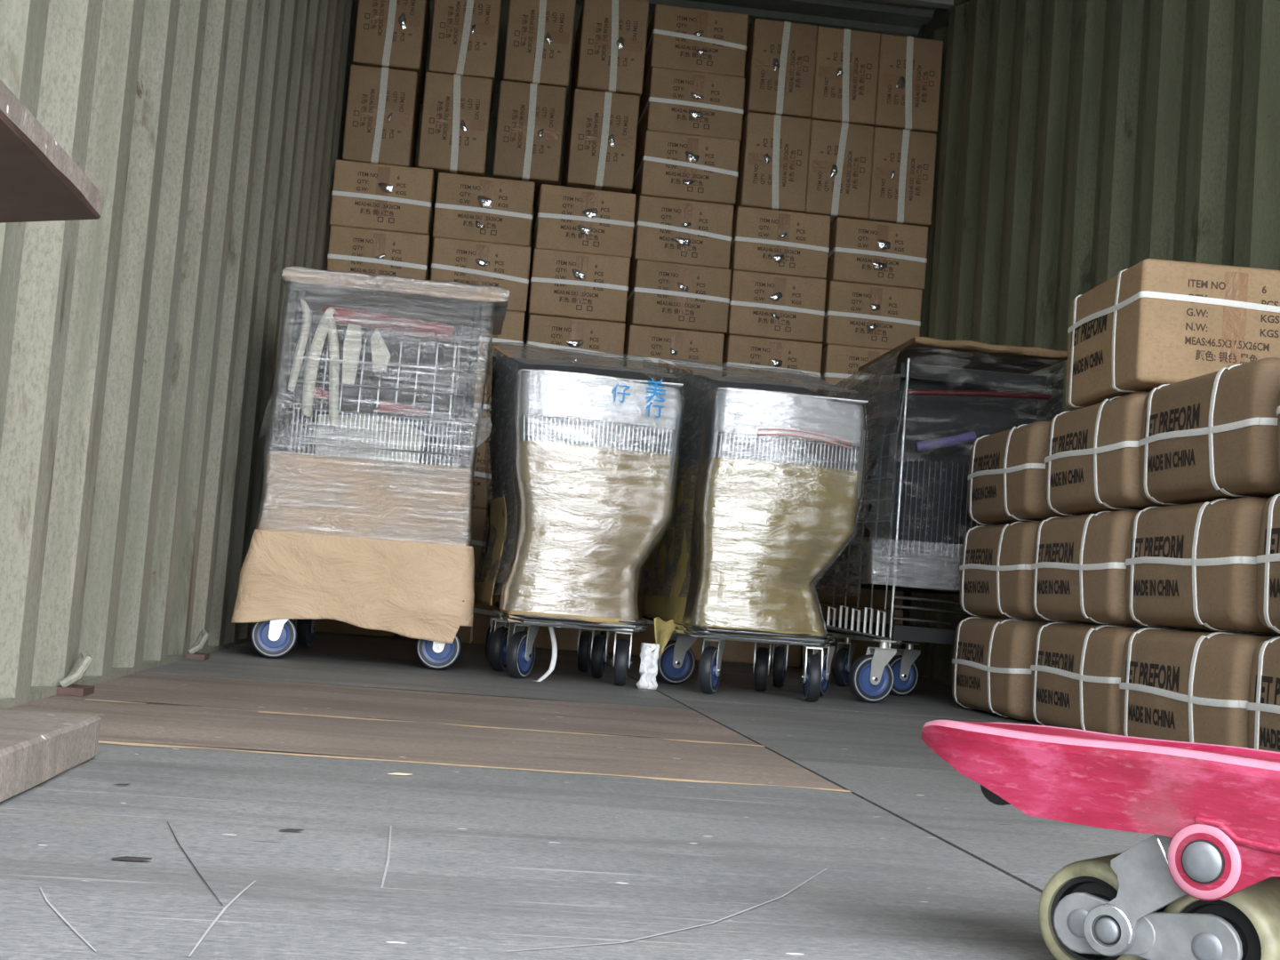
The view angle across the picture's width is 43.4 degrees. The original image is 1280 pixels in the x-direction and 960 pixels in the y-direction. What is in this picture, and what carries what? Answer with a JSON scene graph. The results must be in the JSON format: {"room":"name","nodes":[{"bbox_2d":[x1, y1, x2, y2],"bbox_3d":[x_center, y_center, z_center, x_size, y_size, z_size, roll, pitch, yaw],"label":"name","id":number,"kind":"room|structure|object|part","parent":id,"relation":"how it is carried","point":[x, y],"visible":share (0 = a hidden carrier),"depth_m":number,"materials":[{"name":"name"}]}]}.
{"room":"shipping container interior","nodes":[
{"label":"shipping container interior","id":0,"kind":"room"},
{"bbox_2d":[0,0,358,708],"bbox_3d":[-0.919,-0.911,3.373,0.068,2.900,6.540,5,-4,-6],"label":"wall","id":1,"kind":"structure","parent":0,"point":[140,340],"depth_m":3.06,"materials":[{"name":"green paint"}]},
{"bbox_2d":[0,79,104,223],"bbox_3d":[-0.571,-0.329,0.914,0.202,0.058,1.500,5,-4,-6],"label":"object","id":2,"kind":"object","parent":1,"relation":"attached to","point":[40,181],"visible":1,"depth_m":1.50,"materials":[{"name":"red paint"}]},
{"bbox_2d":[56,649,94,695],"bbox_3d":[-0.885,0.301,2.524,0.044,0.068,0.075,5,-4,-6],"label":"ring","id":3,"kind":"object","parent":1,"relation":"attached to","point":[84,659],"visible":1,"depth_m":2.50,"materials":[{"name":"grey paint"}]},
{"bbox_2d":[186,629,209,660],"bbox_3d":[-1.023,0.380,3.724,0.044,0.068,0.075,5,-4,-6],"label":"ring","id":4,"kind":"object","parent":1,"relation":"attached to","point":[203,636],"visible":1,"depth_m":3.70,"materials":[{"name":"grey paint"}]},
{"bbox_2d":[0,632,1154,959],"bbox_3d":[0.166,0.543,3.403,2.370,0.121,6.540,5,-4,-6],"label":"floor","id":5,"kind":"structure","parent":0,"point":[572,813],"depth_m":1.51,"materials":[{"name":"grey concrete"}]},
{"bbox_2d":[0,708,101,802],"bbox_3d":[-0.610,0.220,1.000,0.225,0.048,1.450,5,-4,-6],"label":"wooden board","id":6,"kind":"object","parent":5,"relation":"on","point":[36,747],"visible":1,"depth_m":1.54,"materials":[{"name":"brown wood"}]},
{"bbox_2d":[111,856,152,861],"bbox_3d":[-0.366,0.273,1.158,0.028,0.002,0.007,5,-4,-6],"label":"chip","id":7,"kind":"object","parent":5,"relation":"on","point":[125,858],"visible":1,"depth_m":1.16,"materials":[{"name":"grey"}]},
{"bbox_2d":[280,828,303,831],"bbox_3d":[-0.291,0.292,1.343,0.020,0.002,0.005,5,-4,-6],"label":"chip","id":8,"kind":"object","parent":5,"relation":"on","point":[287,829],"visible":1,"depth_m":1.34,"materials":[{"name":"grey"}]},
{"bbox_2d":[295,618,395,637],"bbox_3d":[-1.132,0.466,6.259,0.381,0.256,0.471,5,-4,-6],"label":"carton","id":9,"kind":"object","parent":5,"relation":"on","point":[323,625],"visible":0.13,"depth_m":6.02,"materials":[{"name":"brown cardboard"}]},
{"bbox_3d":[-1.112,0.210,6.282,0.381,0.256,0.471,5,-4,-6],"label":"carton","id":10,"kind":"object","parent":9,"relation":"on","visible":0},
{"bbox_3d":[-1.092,-0.045,6.304,0.381,0.257,0.471,5,-4,-6],"label":"carton","id":11,"kind":"object","parent":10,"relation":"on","visible":0},
{"bbox_3d":[-1.072,-0.302,6.309,0.381,0.257,0.475,5,-4,-6],"label":"carton","id":12,"kind":"object","parent":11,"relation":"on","visible":0},
{"bbox_3d":[-1.046,-0.557,6.331,0.381,0.257,0.475,5,-4,-7],"label":"carton","id":13,"kind":"object","parent":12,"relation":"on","visible":0},
{"bbox_2d":[326,225,431,279],"bbox_3d":[-1.027,-0.812,6.347,0.381,0.257,0.476,5,-4,-6],"label":"carton","id":14,"kind":"object","parent":13,"relation":"on","point":[371,252],"visible":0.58,"depth_m":6.12,"materials":[{"name":"brown cardboard"}]},
{"bbox_2d":[329,159,436,255],"bbox_3d":[-1.011,-1.068,6.369,0.381,0.257,0.476,5,-4,-6],"label":"carton","id":15,"kind":"object","parent":14,"relation":"on","point":[369,196],"visible":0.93,"depth_m":6.14,"materials":[{"name":"brown cardboard"}]},
{"bbox_2d":[342,64,420,167],"bbox_3d":[-1.025,-1.387,6.400,0.257,0.381,0.475,5,-4,-6],"label":"carton","id":16,"kind":"object","parent":15,"relation":"on","point":[382,114],"visible":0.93,"depth_m":6.17,"materials":[{"name":"brown cardboard"}]},
{"bbox_2d":[352,0,430,103],"bbox_3d":[-0.987,-1.765,6.419,0.257,0.381,0.476,5,-4,-6],"label":"carton","id":17,"kind":"object","parent":16,"relation":"on","point":[390,34],"visible":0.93,"depth_m":6.19,"materials":[{"name":"brown cardboard"}]},
{"bbox_2d":[231,265,509,670],"bbox_3d":[-0.729,0.001,4.476,0.618,0.979,1.000,5,-4,-6],"label":"cart","id":18,"kind":"object","parent":5,"relation":"on","point":[365,521],"visible":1,"depth_m":4.03,"materials":[{"name":"plastic"}]},
{"bbox_2d":[288,310,480,468],"bbox_3d":[-0.727,-0.117,4.584,0.482,0.570,0.800,5,-4,-6],"label":"basket","id":19,"kind":"object","parent":18,"relation":"on","point":[350,395],"depth_m":4.20,"materials":[{"name":"grey metal"}]},
{"bbox_3d":[-0.638,-0.396,4.081,0.328,0.063,0.049,5,-4,-6],"label":"handle","id":20,"kind":"part","parent":18,"relation":"part of","materials":[{"name":"red plastic"}]},
{"bbox_2d":[387,772,412,775],"bbox_3d":[-0.268,0.328,1.792,0.028,0.002,0.007,5,-4,-6],"label":"chip","id":21,"kind":"object","parent":5,"relation":"on","point":[396,773],"visible":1,"depth_m":1.79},
{"bbox_2d":[397,576,500,644],"bbox_3d":[-0.746,0.500,6.311,0.381,0.256,0.471,5,-4,-6],"label":"carton","id":22,"kind":"object","parent":5,"relation":"on","point":[483,613],"visible":0.15,"depth_m":6.09,"materials":[{"name":"brown cardboard"}]},
{"bbox_2d":[471,508,488,575],"bbox_3d":[-0.723,0.244,6.316,0.381,0.256,0.471,5,-4,-7],"label":"carton","id":23,"kind":"object","parent":22,"relation":"on","point":[478,516],"visible":0.06,"depth_m":6.10,"materials":[{"name":"brown cardboard"}]},
{"bbox_2d":[468,440,492,509],"bbox_3d":[-0.704,-0.011,6.343,0.381,0.256,0.471,5,-4,-6],"label":"carton","id":24,"kind":"object","parent":23,"relation":"on","point":[480,495],"visible":0.11,"depth_m":6.12,"materials":[{"name":"brown cardboard"}]},
{"bbox_2d":[471,374,491,441],"bbox_3d":[-0.683,-0.266,6.352,0.381,0.256,0.476,5,-4,-6],"label":"carton","id":25,"kind":"object","parent":24,"relation":"on","point":[478,391],"visible":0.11,"depth_m":6.13,"materials":[{"name":"brown cardboard"}]},
{"bbox_2d":[476,310,525,375],"bbox_3d":[-0.664,-0.521,6.374,0.381,0.256,0.476,5,-4,-7],"label":"carton","id":26,"kind":"object","parent":25,"relation":"on","point":[512,332],"visible":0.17,"depth_m":6.16,"materials":[{"name":"brown cardboard"}]},
{"bbox_2d":[430,237,531,313],"bbox_3d":[-0.640,-0.775,6.398,0.381,0.256,0.476,5,-4,-6],"label":"carton","id":27,"kind":"object","parent":26,"relation":"on","point":[507,267],"visible":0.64,"depth_m":6.17,"materials":[{"name":"brown cardboard"}]},
{"bbox_2d":[432,172,535,247],"bbox_3d":[-0.626,-1.030,6.426,0.381,0.256,0.476,5,-4,-6],"label":"carton","id":28,"kind":"object","parent":27,"relation":"on","point":[468,207],"visible":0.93,"depth_m":6.20,"materials":[{"name":"brown cardboard"}]},
{"bbox_2d":[417,72,492,196],"bbox_3d":[-0.738,-1.363,6.418,0.257,0.381,0.476,5,-4,-6],"label":"carton","id":29,"kind":"object","parent":28,"relation":"on","point":[455,120],"visible":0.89,"depth_m":6.19,"materials":[{"name":"brown cardboard"}]},
{"bbox_2d":[428,0,501,111],"bbox_3d":[-0.701,-1.740,6.456,0.257,0.381,0.475,5,-4,-6],"label":"carton","id":30,"kind":"object","parent":29,"relation":"on","point":[465,35],"visible":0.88,"depth_m":6.22,"materials":[{"name":"brown cardboard"}]},
{"bbox_2d":[492,80,566,207],"bbox_3d":[-0.452,-1.339,6.452,0.257,0.381,0.475,5,-4,-6],"label":"carton","id":31,"kind":"object","parent":28,"relation":"on","point":[530,121],"visible":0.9,"depth_m":6.22,"materials":[{"name":"brown cardboard"}]},
{"bbox_2d":[502,0,575,98],"bbox_3d":[-0.415,-1.716,6.483,0.257,0.381,0.475,5,-4,-6],"label":"carton","id":32,"kind":"object","parent":31,"relation":"on","point":[539,39],"visible":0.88,"depth_m":6.25,"materials":[{"name":"brown cardboard"}]},
{"bbox_2d":[536,626,557,681],"bbox_3d":[-0.224,0.415,3.879,0.040,0.144,0.062,3,-5,21],"label":"strip","id":33,"kind":"object","parent":5,"relation":"on","point":[548,672],"visible":0.88,"depth_m":3.88,"materials":[{"name":"white plastic"}]},
{"bbox_2d":[524,625,600,651],"bbox_3d":[-0.357,0.532,6.341,0.381,0.255,0.471,5,-4,-6],"label":"carton","id":34,"kind":"object","parent":5,"relation":"on","point":[566,638],"visible":0.05,"depth_m":6.11,"materials":[{"name":"brown cardboard"}]},
{"bbox_3d":[-0.334,0.279,6.358,0.381,0.255,0.471,5,-4,-6],"label":"carton","id":35,"kind":"object","parent":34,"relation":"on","visible":0},
{"bbox_3d":[-0.319,0.025,6.394,0.381,0.255,0.471,5,-4,-6],"label":"carton","id":36,"kind":"object","parent":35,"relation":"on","visible":0},
{"bbox_3d":[-0.291,-0.230,6.392,0.381,0.255,0.476,5,-4,-6],"label":"carton","id":37,"kind":"object","parent":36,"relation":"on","visible":0},
{"bbox_2d":[522,314,625,367],"bbox_3d":[-0.273,-0.483,6.424,0.381,0.255,0.476,5,-4,-6],"label":"carton","id":38,"kind":"object","parent":37,"relation":"on","point":[545,332],"visible":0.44,"depth_m":6.20,"materials":[{"name":"brown cardboard"}]},
{"bbox_2d":[525,248,630,331],"bbox_3d":[-0.255,-0.738,6.432,0.381,0.255,0.476,5,-4,-6],"label":"carton","id":39,"kind":"object","parent":38,"relation":"on","point":[571,284],"visible":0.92,"depth_m":6.20,"materials":[{"name":"brown cardboard"}]},
{"bbox_2d":[529,184,636,270],"bbox_3d":[-0.235,-0.991,6.461,0.381,0.255,0.476,5,-4,-6],"label":"carton","id":40,"kind":"object","parent":39,"relation":"on","point":[567,219],"visible":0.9,"depth_m":6.23,"materials":[{"name":"brown cardboard"}]},
{"bbox_2d":[561,88,639,193],"bbox_3d":[-0.167,-1.314,6.483,0.257,0.381,0.475,5,-4,-6],"label":"carton","id":41,"kind":"object","parent":40,"relation":"on","point":[601,134],"visible":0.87,"depth_m":6.25,"materials":[{"name":"brown cardboard"}]},
{"bbox_2d":[569,0,649,108],"bbox_3d":[-0.129,-1.692,6.510,0.257,0.381,0.475,5,-4,-6],"label":"carton","id":42,"kind":"object","parent":41,"relation":"on","point":[612,35],"visible":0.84,"depth_m":6.28,"materials":[{"name":"brown cardboard"}]},
{"bbox_2d":[473,341,685,686],"bbox_3d":[-0.192,0.040,4.282,0.485,0.955,1.070,5,-4,-6],"label":"cart","id":43,"kind":"object","parent":5,"relation":"on","point":[584,459],"visible":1,"depth_m":3.81,"materials":[{"name":"clear plastic stretch film"},{"name":"tan paper"},{"name":"zinc wire"}]},
{"bbox_2d":[521,413,679,482],"bbox_3d":[-0.136,-0.070,4.157,0.377,0.169,0.736,5,-4,-6],"label":"wire basket","id":44,"kind":"object","parent":43,"relation":"on","point":[623,447],"depth_m":3.81,"materials":[{"name":"metal"}]},
{"bbox_2d":[635,642,659,689],"bbox_3d":[0.019,0.453,3.912,0.056,0.111,0.021,6,-5,-26],"label":"wrapping","id":45,"kind":"object","parent":5,"relation":"on","point":[649,654],"visible":1,"depth_m":3.91,"materials":[{"name":"white plastic"}]},
{"bbox_2d":[600,589,703,660],"bbox_3d":[0.033,0.566,6.381,0.381,0.254,0.471,5,-4,-7],"label":"carton","id":46,"kind":"object","parent":5,"relation":"on","point":[648,636],"visible":0.06,"depth_m":6.14,"materials":[{"name":"brown cardboard"}]},
{"bbox_2d":[634,559,647,589],"bbox_3d":[0.049,0.313,6.409,0.381,0.254,0.471,5,-4,-6],"label":"carton","id":47,"kind":"object","parent":46,"relation":"on","point":[645,563],"visible":0.02,"depth_m":6.17,"materials":[{"name":"brown cardboard"}]},
{"bbox_3d":[0.073,0.059,6.420,0.381,0.255,0.471,5,-4,-5],"label":"carton","id":48,"kind":"object","parent":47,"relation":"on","visible":0},
{"bbox_3d":[0.091,-0.194,6.442,0.381,0.255,0.476,5,-4,-6],"label":"carton","id":49,"kind":"object","parent":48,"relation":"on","visible":0},
{"bbox_2d":[622,324,724,381],"bbox_3d":[0.108,-0.447,6.469,0.381,0.255,0.476,5,-4,-7],"label":"carton","id":50,"kind":"object","parent":49,"relation":"on","point":[655,344],"visible":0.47,"depth_m":6.24,"materials":[{"name":"brown cardboard"}]},
{"bbox_2d":[624,259,731,334],"bbox_3d":[0.135,-0.701,6.475,0.381,0.255,0.476,5,-4,-7],"label":"carton","id":51,"kind":"object","parent":50,"relation":"on","point":[660,294],"visible":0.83,"depth_m":6.25,"materials":[{"name":"brown cardboard"}]},
{"bbox_2d":[629,195,734,271],"bbox_3d":[0.148,-0.954,6.499,0.381,0.255,0.476,5,-4,-6],"label":"carton","id":52,"kind":"object","parent":51,"relation":"on","point":[669,230],"visible":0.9,"depth_m":6.27,"materials":[{"name":"brown cardboard"}]},
{"bbox_2d":[632,130,740,205],"bbox_3d":[0.175,-1.209,6.510,0.381,0.257,0.475,5,-4,-6],"label":"carton","id":53,"kind":"object","parent":52,"relation":"on","point":[668,164],"visible":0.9,"depth_m":6.28,"materials":[{"name":"brown cardboard"}]},
{"bbox_2d":[634,66,745,159],"bbox_3d":[0.194,-1.465,6.539,0.381,0.257,0.476,5,-4,-7],"label":"carton","id":54,"kind":"object","parent":53,"relation":"on","point":[672,100],"visible":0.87,"depth_m":6.31,"materials":[{"name":"brown cardboard"}]},
{"bbox_2d":[642,4,748,88],"bbox_3d":[0.213,-1.720,6.568,0.381,0.257,0.475,5,-4,-6],"label":"carton","id":55,"kind":"object","parent":54,"relation":"on","point":[681,38],"visible":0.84,"depth_m":6.34,"materials":[{"name":"brown cardboard"}]},
{"bbox_2d":[702,633,801,667],"bbox_3d":[0.420,0.601,6.441,0.381,0.254,0.471,5,-4,-6],"label":"carton","id":56,"kind":"object","parent":5,"relation":"on","point":[734,652],"visible":0.16,"depth_m":6.20,"materials":[{"name":"brown cardboard"}]},
{"bbox_3d":[0.440,0.347,6.451,0.381,0.254,0.471,5,-4,-7],"label":"carton","id":57,"kind":"object","parent":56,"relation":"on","visible":0},
{"bbox_3d":[0.459,0.094,6.475,0.381,0.254,0.471,5,-4,-7],"label":"carton","id":58,"kind":"object","parent":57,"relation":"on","visible":0},
{"bbox_3d":[0.479,-0.159,6.495,0.381,0.254,0.476,5,-4,-6],"label":"carton","id":59,"kind":"object","parent":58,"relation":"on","visible":0},
{"bbox_2d":[721,335,822,393],"bbox_3d":[0.497,-0.412,6.510,0.381,0.254,0.475,5,-4,-6],"label":"carton","id":60,"kind":"object","parent":59,"relation":"on","point":[746,351],"visible":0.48,"depth_m":6.29,"materials":[{"name":"brown cardboard"}]},
{"bbox_2d":[724,270,826,343],"bbox_3d":[0.516,-0.666,6.521,0.381,0.254,0.475,5,-4,-6],"label":"carton","id":61,"kind":"object","parent":60,"relation":"on","point":[762,305],"visible":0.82,"depth_m":6.29,"materials":[{"name":"brown cardboard"}]},
{"bbox_2d":[728,206,831,279],"bbox_3d":[0.534,-0.919,6.540,0.381,0.254,0.475,5,-4,-6],"label":"carton","id":62,"kind":"object","parent":61,"relation":"on","point":[767,241],"visible":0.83,"depth_m":6.31,"materials":[{"name":"brown cardboard"}]},
{"bbox_2d":[733,112,811,212],"bbox_3d":[0.512,-1.239,6.552,0.257,0.381,0.476,5,-4,-6],"label":"carton","id":63,"kind":"object","parent":62,"relation":"on","point":[773,156],"visible":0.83,"depth_m":6.33,"materials":[{"name":"brown cardboard"}]},
{"bbox_2d":[742,18,817,121],"bbox_3d":[0.541,-1.617,6.582,0.257,0.381,0.476,5,-4,-6],"label":"carton","id":64,"kind":"object","parent":63,"relation":"on","point":[780,56],"visible":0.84,"depth_m":6.35,"materials":[{"name":"brown cardboard"}]},
{"bbox_2d":[640,358,868,702],"bbox_3d":[0.289,0.082,4.335,0.497,0.954,1.084,5,-4,-3],"label":"cart","id":65,"kind":"object","parent":5,"relation":"on","point":[768,497],"visible":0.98,"depth_m":3.86,"materials":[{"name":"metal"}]},
{"bbox_2d":[712,430,865,498],"bbox_3d":[0.317,-0.031,4.206,0.372,0.169,0.736,5,-4,-6],"label":"wire basket","id":66,"kind":"object","parent":65,"relation":"on","point":[819,465],"depth_m":3.85,"materials":[{"name":"metal"}]},
{"bbox_2d":[800,603,903,670],"bbox_3d":[0.806,0.633,6.476,0.381,0.254,0.471,5,-4,-7],"label":"carton","id":67,"kind":"object","parent":5,"relation":"on","point":[862,643],"visible":0.15,"depth_m":6.25,"materials":[{"name":"brown cardboard"}]},
{"bbox_2d":[816,584,903,609],"bbox_3d":[0.826,0.381,6.495,0.381,0.254,0.471,5,-4,-6],"label":"carton","id":68,"kind":"object","parent":67,"relation":"on","point":[865,594],"visible":0.16,"depth_m":6.26,"materials":[{"name":"brown cardboard"}]},
{"bbox_3d":[0.846,0.127,6.509,0.381,0.254,0.471,5,-4,-6],"label":"carton","id":69,"kind":"object","parent":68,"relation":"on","visible":0},
{"bbox_3d":[0.863,-0.126,6.535,0.381,0.254,0.476,5,-4,-5],"label":"carton","id":70,"kind":"object","parent":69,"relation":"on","visible":0},
{"bbox_2d":[818,344,889,397],"bbox_3d":[0.886,-0.379,6.548,0.381,0.254,0.476,5,-4,-6],"label":"carton","id":71,"kind":"object","parent":70,"relation":"on","point":[839,363],"visible":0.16,"depth_m":6.31,"materials":[{"name":"brown cardboard"}]},
{"bbox_2d":[821,280,922,350],"bbox_3d":[0.903,-0.631,6.572,0.381,0.254,0.476,5,-4,-6],"label":"carton","id":72,"kind":"object","parent":71,"relation":"on","point":[857,315],"visible":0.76,"depth_m":6.34,"materials":[{"name":"brown cardboard"}]},
{"bbox_2d":[825,216,928,289],"bbox_3d":[0.927,-0.884,6.588,0.381,0.254,0.476,5,-4,-7],"label":"carton","id":73,"kind":"object","parent":72,"relation":"on","point":[860,251],"visible":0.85,"depth_m":6.36,"materials":[{"name":"brown cardboard"}]},
{"bbox_2d":[802,120,874,223],"bbox_3d":[0.766,-1.217,6.585,0.257,0.381,0.475,5,-4,-6],"label":"carton","id":74,"kind":"object","parent":73,"relation":"on","point":[841,154],"visible":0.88,"depth_m":6.36,"materials":[{"name":"brown cardboard"}]},
{"bbox_2d":[809,26,880,126],"bbox_3d":[0.795,-1.595,6.615,0.257,0.381,0.475,5,-4,-6],"label":"carton","id":75,"kind":"object","parent":74,"relation":"on","point":[847,61],"visible":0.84,"depth_m":6.39,"materials":[{"name":"brown cardboard"}]},
{"bbox_2d":[865,127,936,226],"bbox_3d":[1.021,-1.195,6.617,0.257,0.381,0.475,5,-4,-6],"label":"carton","id":76,"kind":"object","parent":73,"relation":"on","point":[903,162],"visible":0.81,"depth_m":6.39,"materials":[{"name":"brown cardboard"}]},
{"bbox_2d":[872,33,943,133],"bbox_3d":[1.050,-1.573,6.643,0.257,0.381,0.476,5,-4,-6],"label":"carton","id":77,"kind":"object","parent":76,"relation":"on","point":[909,68],"visible":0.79,"depth_m":6.42,"materials":[{"name":"brown cardboard"}]},
{"bbox_2d":[810,336,1068,703],"bbox_3d":[0.802,0.134,4.729,0.621,0.988,1.228,5,-4,-6],"label":"cart","id":78,"kind":"object","parent":5,"relation":"on","point":[930,399],"visible":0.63,"depth_m":4.46,"materials":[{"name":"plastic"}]},
{"bbox_2d":[832,376,989,609],"bbox_3d":[0.858,0.061,4.713,0.430,0.660,0.683,5,-4,-6],"label":"wire basket","id":79,"kind":"object","parent":78,"relation":"on","point":[915,541],"depth_m":4.47,"materials":[{"name":"metal"}]},
{"bbox_3d":[0.930,-0.234,4.409,0.401,0.039,0.016,5,-4,-6],"label":"handle","id":80,"kind":"part","parent":78,"relation":"part of","materials":[{"name":"red plastic"}]},
{"bbox_2d":[952,616,1049,720],"bbox_3d":[1.028,0.474,3.996,0.399,0.238,0.493,5,-4,-6],"label":"carton","id":81,"kind":"object","parent":5,"relation":"on","point":[992,659],"visible":0.3,"depth_m":3.86,"materials":[{"name":"brown cardboard"}]},
{"bbox_2d":[959,520,1095,624],"bbox_3d":[1.055,0.238,4.025,0.399,0.238,0.493,5,-4,-7],"label":"carton","id":82,"kind":"object","parent":81,"relation":"on","point":[996,572],"visible":0.32,"depth_m":3.91,"materials":[{"name":"brown cardboard"}]},
{"bbox_2d":[967,421,1070,525],"bbox_3d":[1.076,0.001,4.033,0.399,0.238,0.493,5,-4,-6],"label":"carton","id":83,"kind":"object","parent":82,"relation":"on","point":[1006,476],"visible":0.34,"depth_m":3.91,"materials":[{"name":"brown cardboard"}]},
{"bbox_2d":[1030,621,1143,735],"bbox_3d":[1.095,0.437,3.426,0.399,0.238,0.493,5,-4,-6],"label":"carton","id":84,"kind":"object","parent":5,"relation":"on","point":[1076,668],"visible":0.27,"depth_m":3.34,"materials":[{"name":"brown cardboard"}]},
{"bbox_2d":[1031,510,1214,632],"bbox_3d":[1.109,0.202,3.479,0.399,0.238,0.493,5,-4,-6],"label":"carton","id":85,"kind":"object","parent":84,"relation":"on","point":[1078,567],"visible":0.35,"depth_m":3.37,"materials":[{"name":"brown cardboard"}]},
{"bbox_2d":[1044,391,1169,516],"bbox_3d":[1.133,-0.038,3.457,0.399,0.238,0.493,5,-4,-6],"label":"carton","id":86,"kind":"object","parent":85,"relation":"on","point":[1092,460],"visible":0.29,"depth_m":3.35,"materials":[{"name":"brown cardboard"}]},
{"bbox_2d":[1065,258,1279,408],"bbox_3d":[1.165,-0.287,3.416,0.389,0.256,0.468,5,-4,-3],"label":"carton","id":87,"kind":"object","parent":86,"relation":"on","point":[1154,324],"visible":0.88,"depth_m":3.19,"materials":[{"name":"brown cardboard"}]},
{"bbox_2d":[920,720,1279,959],"bbox_3d":[0.668,0.249,0.758,1.153,0.152,0.166,1,-5,39],"label":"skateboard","id":88,"kind":"object","parent":5,"relation":"on","point":[1206,884],"visible":1,"depth_m":0.97,"materials":[{"name":"pink plastic"}]},
{"bbox_3d":[0.345,0.252,1.020,0.072,0.091,0.139,1,-5,39],"label":"link arm","id":89,"kind":"part","parent":88,"relation":"part of","materials":[{"name":"metal"}]},
{"bbox_3d":[0.306,0.276,0.974,0.116,0.039,0.006,1,-5,39],"label":"rocker plate","id":90,"kind":"part","parent":88,"relation":"part of","materials":[{"name":"metal"}]},
{"bbox_2d":[1119,627,1275,747],"bbox_3d":[1.151,0.405,2.936,0.399,0.238,0.493,5,-4,-7],"label":"carton","id":91,"kind":"object","parent":5,"relation":"on","point":[1175,684],"visible":0.66,"depth_m":2.85,"materials":[{"name":"brown cardboard"}]},
{"bbox_2d":[1124,496,1279,636],"bbox_3d":[1.176,0.170,2.986,0.399,0.238,0.493,5,-4,-6],"label":"carton","id":92,"kind":"object","parent":91,"relation":"on","point":[1193,566],"visible":0.97,"depth_m":2.87,"materials":[{"name":"brown cardboard"}]},
{"bbox_2d":[1138,357,1279,505],"bbox_3d":[1.198,-0.069,2.967,0.399,0.238,0.493,5,-4,-6],"label":"carton","id":93,"kind":"object","parent":92,"relation":"on","point":[1212,436],"visible":0.95,"depth_m":2.85,"materials":[{"name":"brown cardboard"}]},
{"bbox_2d":[1246,636,1279,751],"bbox_3d":[1.211,0.372,2.440,0.399,0.238,0.493,5,-4,-6],"label":"carton","id":94,"kind":"object","parent":5,"relation":"on","point":[1263,704],"visible":0.66,"depth_m":2.58,"materials":[{"name":"brown cardboard"}]},
{"bbox_2d":[1255,493,1279,632],"bbox_3d":[1.231,0.135,2.448,0.399,0.238,0.493,5,-4,-7],"label":"carton","id":95,"kind":"object","parent":94,"relation":"on","point":[1268,559],"visible":1,"depth_m":2.60,"materials":[{"name":"brown cardboard"}]},
{"bbox_2d":[1276,391,1279,471],"bbox_3d":[1.251,-0.106,2.416,0.399,0.238,0.493,5,-4,-7],"label":"carton","id":96,"kind":"object","parent":95,"relation":"on","point":[1278,406],"visible":1,"depth_m":2.61,"materials":[{"name":"brown cardboard"}]},
{"bbox_2d":[415,0,751,610],"bbox_3d":[-0.102,-0.635,6.773,2.470,2.880,0.050,5,-4,-6],"label":"wall","id":97,"kind":"structure","parent":0,"point":[505,4],"depth_m":6.76,"materials":[{"name":"metal"}]},
{"bbox_2d":[576,0,953,37],"bbox_3d":[0.376,-2.175,3.620,2.450,0.081,6.570,5,-4,-6],"label":"ceiling","id":98,"kind":"structure","parent":0,"point":[904,18],"depth_m":6.69,"materials":[{"name":"grey paint"}]},
{"bbox_2d":[900,0,1279,685],"bbox_3d":[1.460,-0.707,3.634,0.068,2.900,6.540,5,-4,-6],"label":"wall","id":99,"kind":"structure","parent":0,"point":[1080,143],"depth_m":4.85,"materials":[{"name":"metal"}]}
]}

